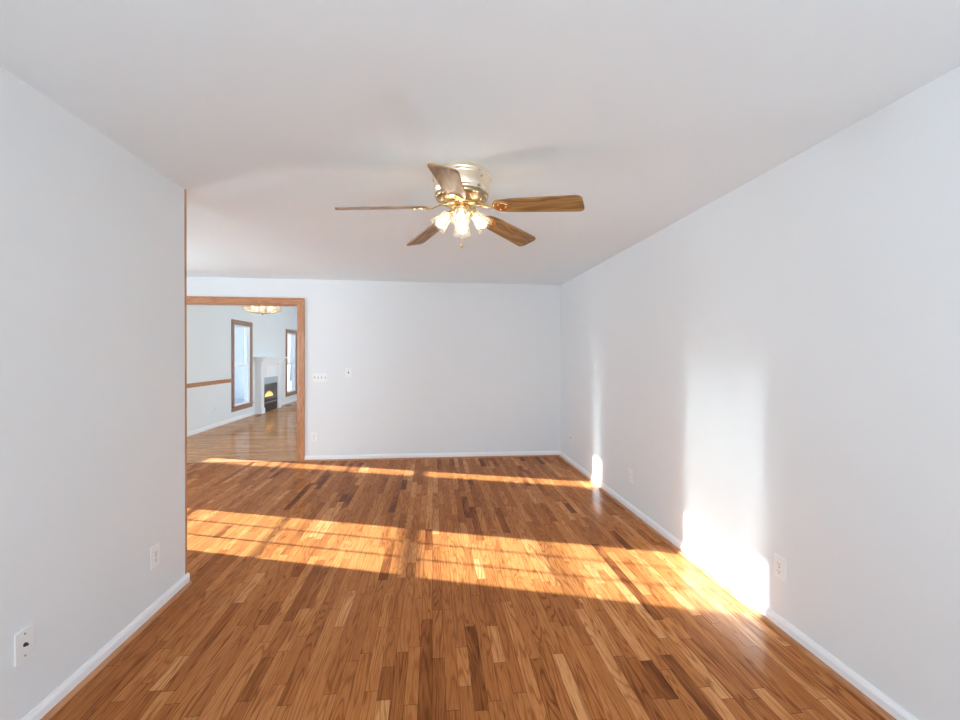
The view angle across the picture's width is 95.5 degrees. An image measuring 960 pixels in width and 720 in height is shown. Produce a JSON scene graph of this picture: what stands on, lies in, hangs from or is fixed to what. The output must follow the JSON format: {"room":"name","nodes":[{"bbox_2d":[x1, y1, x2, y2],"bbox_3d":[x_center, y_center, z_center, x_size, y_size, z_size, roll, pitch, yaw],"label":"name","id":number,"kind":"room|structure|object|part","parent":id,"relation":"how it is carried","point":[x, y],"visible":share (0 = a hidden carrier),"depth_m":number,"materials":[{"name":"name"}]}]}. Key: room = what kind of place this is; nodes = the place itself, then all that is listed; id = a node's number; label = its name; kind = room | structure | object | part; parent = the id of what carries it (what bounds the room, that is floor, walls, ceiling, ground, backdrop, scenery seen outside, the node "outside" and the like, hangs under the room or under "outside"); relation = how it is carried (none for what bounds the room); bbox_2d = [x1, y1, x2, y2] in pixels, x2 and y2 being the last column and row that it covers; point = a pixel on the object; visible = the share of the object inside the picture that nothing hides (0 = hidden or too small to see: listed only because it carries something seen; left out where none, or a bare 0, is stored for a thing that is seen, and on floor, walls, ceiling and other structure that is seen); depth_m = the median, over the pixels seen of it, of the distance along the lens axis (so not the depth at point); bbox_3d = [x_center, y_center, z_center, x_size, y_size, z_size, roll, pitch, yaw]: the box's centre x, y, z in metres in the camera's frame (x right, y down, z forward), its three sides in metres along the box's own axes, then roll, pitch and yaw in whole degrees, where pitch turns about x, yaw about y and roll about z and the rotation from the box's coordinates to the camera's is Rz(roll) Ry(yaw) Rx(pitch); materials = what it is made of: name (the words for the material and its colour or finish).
{"room":"empty living room","nodes":[
{"label":"empty living room","id":0,"kind":"room"},
{"bbox_2d":[0,65,184,719],"bbox_3d":[-1.627,0.197,0.407,0.120,2.440,4.552,0,1,-6],"label":"wall","id":1,"kind":"structure","parent":0,"point":[92,253],"depth_m":1.88,"materials":[{"name":"paint"}]},
{"bbox_2d":[14,623,33,666],"bbox_3d":[-1.692,1.060,1.625,0.016,0.118,0.074,0,1,-6],"label":"cable plate","id":2,"kind":"object","parent":1,"relation":"attached to","point":[24,639],"visible":1,"depth_m":1.62,"materials":[{"name":"plastic"}]},
{"bbox_2d":[21,573,192,719],"bbox_3d":[-1.558,1.381,0.439,0.031,0.072,4.578,0,1,-6],"label":"baseboard","id":3,"kind":"structure","parent":1,"relation":"attached to","point":[68,685],"depth_m":2.00,"materials":[{"name":"paint"}]},
{"bbox_2d":[150,543,159,569],"bbox_3d":[-1.778,1.075,2.390,0.009,0.118,0.074,0,1,-6],"label":"wall outlet","id":4,"kind":"object","parent":1,"relation":"attached to","point":[155,550],"visible":1,"depth_m":2.38,"materials":[{"name":"plastic"}]},
{"bbox_2d":[184,189,186,573],"bbox_3d":[-1.872,0.173,2.680,0.123,2.440,0.022,0,1,-6],"label":"trim","id":5,"kind":"structure","parent":1,"relation":"attached to","point":[185,235],"depth_m":2.69,"materials":[{"name":"white paint"}]},
{"bbox_2d":[187,305,296,431],"bbox_3d":[-4.988,-0.379,6.088,0.120,3.450,16.820,0,1,-6],"label":"wall","id":6,"kind":"structure","parent":0,"point":[208,326],"depth_m":8.72,"materials":[{"name":"paint"}]},
{"bbox_2d":[187,379,231,387],"bbox_3d":[-5.111,0.447,7.879,0.024,0.076,2.749,0,1,-6],"label":"trim","id":7,"kind":"structure","parent":6,"relation":"attached to","point":[190,385],"depth_m":8.27,"materials":[{"name":"brown wood"}]},
{"bbox_2d":[187,412,254,436],"bbox_3d":[-5.140,1.289,8.076,0.013,0.072,4.731,0,1,-6],"label":"baseboard","id":8,"kind":"structure","parent":6,"relation":"attached to","point":[199,430],"depth_m":8.63,"materials":[{"name":"paint"}]},
{"bbox_2d":[231,319,253,411],"bbox_3d":[-5.360,0.115,9.760,0.163,1.975,1.050,0,1,-6],"label":"window","id":9,"kind":"structure","parent":6,"relation":"in","point":[248,402],"depth_m":10.15,"materials":[{"name":"paint"}]},
{"bbox_3d":[-5.388,-0.305,9.753,0.028,0.897,0.812,0,1,-6],"label":"sash","id":10,"kind":"part","parent":9,"relation":"part of","materials":[{"name":"glass"}]},
{"bbox_3d":[-5.362,0.545,9.764,0.028,0.867,0.812,0,1,-6],"label":"sash","id":11,"kind":"part","parent":9,"relation":"part of","materials":[{"name":"glass"}]},
{"bbox_3d":[-5.306,1.048,9.776,0.045,0.110,1.050,0,1,-6],"label":"sill","id":12,"kind":"part","parent":9,"relation":"part of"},
{"bbox_2d":[282,398,296,404],"bbox_3d":[-5.684,1.236,13.137,0.013,0.072,2.390,0,1,-6],"label":"baseboard","id":13,"kind":"structure","parent":6,"relation":"attached to","point":[295,399],"depth_m":12.97,"materials":[{"name":"paint"}]},
{"bbox_2d":[286,329,296,396],"bbox_3d":[-5.723,0.080,13.140,0.163,1.975,1.020,0,1,-6],"label":"window","id":14,"kind":"structure","parent":6,"relation":"in","point":[293,333],"depth_m":13.52,"materials":[{"name":"paint"}]},
{"bbox_3d":[-5.725,0.510,13.145,0.028,0.867,0.782,0,1,-6],"label":"sash","id":15,"kind":"part","parent":14,"relation":"part of","materials":[{"name":"glass"}]},
{"bbox_3d":[-5.669,1.012,13.156,0.045,0.110,1.020,0,1,-6],"label":"sill","id":16,"kind":"part","parent":14,"relation":"part of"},
{"bbox_3d":[-5.751,-0.340,13.133,0.028,0.897,0.782,0,1,-6],"label":"sash","id":17,"kind":"part","parent":14,"relation":"part of","materials":[{"name":"glass"}]},
{"bbox_2d":[187,277,560,455],"bbox_3d":[-1.869,0.141,5.975,6.062,2.440,0.120,0,1,-6],"label":"wall","id":18,"kind":"structure","parent":0,"point":[436,367],"depth_m":6.03,"materials":[{"name":"paint"}]},
{"bbox_2d":[187,460,296,462],"bbox_3d":[-3.205,1.354,5.819,1.494,0.004,0.070,0,1,-6],"label":"trim","id":19,"kind":"structure","parent":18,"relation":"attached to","point":[254,460],"depth_m":5.81,"materials":[{"name":"brown wood"}]},
{"bbox_2d":[187,296,304,460],"bbox_3d":[-3.203,0.263,5.833,1.692,2.187,0.164,0,1,-6],"label":"door frame","id":20,"kind":"structure","parent":18,"relation":"in","point":[299,303],"depth_m":5.83,"materials":[{"name":"brown wood"}]},
{"bbox_3d":[-3.191,-0.787,5.752,1.692,0.087,0.022,0,1,-6],"label":"head casing","id":21,"kind":"part","parent":20,"relation":"part of","materials":[{"name":"brown wood"}]},
{"bbox_3d":[-2.398,0.266,5.848,0.087,2.187,0.022,0,1,-6],"label":"casing","id":22,"kind":"part","parent":20,"relation":"part of","materials":[{"name":"brown wood"}]},
{"bbox_2d":[311,433,316,440],"bbox_3d":[-2.239,1.038,5.880,0.074,0.118,0.009,0,1,-6],"label":"wall outlet","id":23,"kind":"object","parent":18,"relation":"attached to","point":[313,435],"visible":1,"depth_m":5.88,"materials":[{"name":"plastic"}]},
{"bbox_2d":[313,373,326,381],"bbox_3d":[-2.158,0.236,5.876,0.185,0.118,0.017,0,1,-6],"label":"switch plate","id":24,"kind":"object","parent":18,"relation":"attached to","point":[317,377],"visible":1,"depth_m":5.88,"materials":[{"name":"plastic"}]},
{"bbox_2d":[345,368,350,376],"bbox_3d":[-1.785,0.171,5.916,0.078,0.122,0.016,0,1,-6],"label":"switch plate","id":25,"kind":"object","parent":18,"relation":"attached to","point":[347,370],"visible":1,"depth_m":5.92,"materials":[{"name":"plastic"}]},
{"bbox_2d":[304,451,558,460],"bbox_3d":[-0.612,1.329,6.047,3.514,0.072,0.031,0,1,-6],"label":"baseboard","id":26,"kind":"structure","parent":18,"relation":"attached to","point":[414,455],"depth_m":6.04,"materials":[{"name":"paint"}]},
{"bbox_2d":[50,401,885,719],"bbox_3d":[-1.923,1.406,6.436,6.302,0.100,16.820,0,1,-6],"label":"floor","id":27,"kind":"structure","parent":0,"point":[498,588],"depth_m":2.42,"materials":[{"name":"brown wood"}]},
{"bbox_2d":[253,357,287,413],"bbox_3d":[-5.331,0.608,11.177,0.288,1.372,1.610,0,1,-6],"label":"fireplace","id":28,"kind":"object","parent":27,"relation":"on","point":[267,369],"visible":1,"depth_m":11.00,"materials":[{"name":"paint"}]},
{"bbox_3d":[-5.360,0.024,11.167,0.223,0.140,1.550,0,1,-6],"label":"crown moulding","id":29,"kind":"part","parent":28,"relation":"part of","materials":[{"name":"paint"}]},
{"bbox_2d":[253,357,287,357],"bbox_3d":[-5.328,-0.062,11.170,0.288,0.032,1.610,0,1,-6],"label":"mantel shelf","id":30,"kind":"object","parent":28,"relation":"attached to","point":[253,357],"depth_m":10.68,"materials":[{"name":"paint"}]},
{"bbox_3d":[-5.407,0.261,11.165,0.131,0.335,0.960,0,1,-6],"label":"lintel panel","id":31,"kind":"part","parent":28,"relation":"part of","materials":[{"name":"paint"}]},
{"bbox_2d":[0,0,959,284],"bbox_3d":[-1.441,-1.088,2.036,6.302,0.100,8.019,0,1,-6],"label":"ceiling","id":32,"kind":"structure","parent":0,"point":[272,117],"depth_m":1.73,"materials":[{"name":"paint"}]},
{"bbox_2d":[335,161,584,248],"bbox_3d":[-0.131,-0.829,2.411,1.281,0.415,1.291,0,1,-6],"label":"ceiling fan","id":33,"kind":"object","parent":32,"relation":"hanging from","point":[462,187],"visible":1,"depth_m":2.32,"materials":[{"name":"brown wood"}]},
{"bbox_3d":[-0.518,-0.813,2.333,0.489,0.008,0.134,-6,17,-14],"label":"blade","id":34,"kind":"part","parent":33,"relation":"part of","materials":[{"name":"brown wood"}]},
{"bbox_3d":[-0.328,-0.817,2.798,0.134,0.008,0.489,-18,4,-32],"label":"blade","id":35,"kind":"part","parent":33,"relation":"part of","materials":[{"name":"brown wood"}]},
{"bbox_3d":[-0.206,-0.778,2.434,0.047,0.087,0.047,42,0,-1],"label":"bulb","id":36,"kind":"part","parent":33,"relation":"part of","materials":[{"name":"white glass"}]},
{"bbox_3d":[-0.135,-0.808,2.008,0.134,0.008,0.489,15,7,3],"label":"blade","id":37,"kind":"part","parent":33,"relation":"part of","materials":[{"name":"brown wood"}]},
{"bbox_3d":[-0.102,-0.776,2.332,0.047,0.087,0.047,0,-41,-1],"label":"bulb","id":38,"kind":"part","parent":33,"relation":"part of","materials":[{"name":"white glass"}]},
{"bbox_3d":[-0.103,-0.895,2.434,0.300,0.046,0.300,0,1,-6],"label":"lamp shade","id":39,"kind":"part","parent":33,"relation":"part of","materials":[{"name":"gold metal"}]},
{"bbox_3d":[-0.104,-0.778,2.538,0.047,0.087,0.047,0,43,-1],"label":"bulb","id":40,"kind":"part","parent":33,"relation":"part of","materials":[{"name":"white glass"}]},
{"bbox_3d":[0.000,-0.777,2.436,0.047,0.087,0.047,-42,1,0],"label":"bulb","id":41,"kind":"part","parent":33,"relation":"part of","materials":[{"name":"white glass"}]},
{"bbox_3d":[0.173,-0.814,2.760,0.134,0.008,0.489,-18,-17,37],"label":"blade","id":42,"kind":"part","parent":33,"relation":"part of","materials":[{"name":"brown wood"}]},
{"bbox_3d":[0.292,-0.809,2.272,0.489,0.008,0.134,7,-12,22],"label":"blade","id":43,"kind":"part","parent":33,"relation":"part of","materials":[{"name":"brown wood"}]},
{"bbox_2d":[560,66,959,719],"bbox_3d":[1.626,0.192,2.379,0.120,2.440,8.019,0,1,-6],"label":"wall","id":44,"kind":"structure","parent":0,"point":[773,368],"depth_m":2.06,"materials":[{"name":"paint"}]},
{"bbox_2d":[628,469,631,482],"bbox_3d":[1.382,1.069,4.017,0.009,0.118,0.074,0,1,-6],"label":"wall outlet","id":45,"kind":"object","parent":44,"relation":"attached to","point":[629,470],"visible":1,"depth_m":4.01,"materials":[{"name":"plastic"}]},
{"bbox_2d":[559,451,917,719],"bbox_3d":[1.546,1.375,2.383,0.031,0.072,7.779,0,1,-6],"label":"baseboard","id":46,"kind":"structure","parent":44,"relation":"attached to","point":[899,713],"depth_m":2.29,"materials":[{"name":"paint"}]},
{"bbox_2d":[774,553,785,581],"bbox_3d":[1.569,1.087,2.284,0.009,0.118,0.074,0,1,-6],"label":"wall outlet","id":47,"kind":"object","parent":44,"relation":"attached to","point":[779,562],"visible":1,"depth_m":2.28,"materials":[{"name":"plastic"}]},
{"bbox_3d":[-2.839,-1.149,7.503,4.450,0.100,3.151,0,1,-6],"label":"ceiling","id":48,"kind":"structure","parent":0,"visible":0},
{"bbox_2d":[242,306,281,314],"bbox_3d":[-3.662,-0.925,7.342,0.612,0.352,0.612,0,1,-6],"label":"chandelier","id":49,"kind":"object","parent":48,"relation":"hanging from","point":[261,310],"visible":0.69,"depth_m":7.17,"materials":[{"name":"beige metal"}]},
{"label":"outside","id":50,"kind":"structure","parent":0,"visible":0},
{"bbox_2d":[235,365,290,403],"bbox_3d":[-40.190,1.745,25.875,65.620,0.300,120.000,0,1,-6],"label":"ground","id":51,"kind":"structure","parent":50,"point":[238,400],"depth_m":28.84,"materials":[{"name":"white snow"}]},
{"bbox_2d":[234,327,243,398],"bbox_3d":[-13.123,-1.683,15.470,5.400,7.000,11.400,0,1,-6],"label":"house","id":52,"kind":"structure","parent":51,"relation":"on","point":[238,331],"depth_m":20.39,"materials":[{"name":"white"}]}
]}

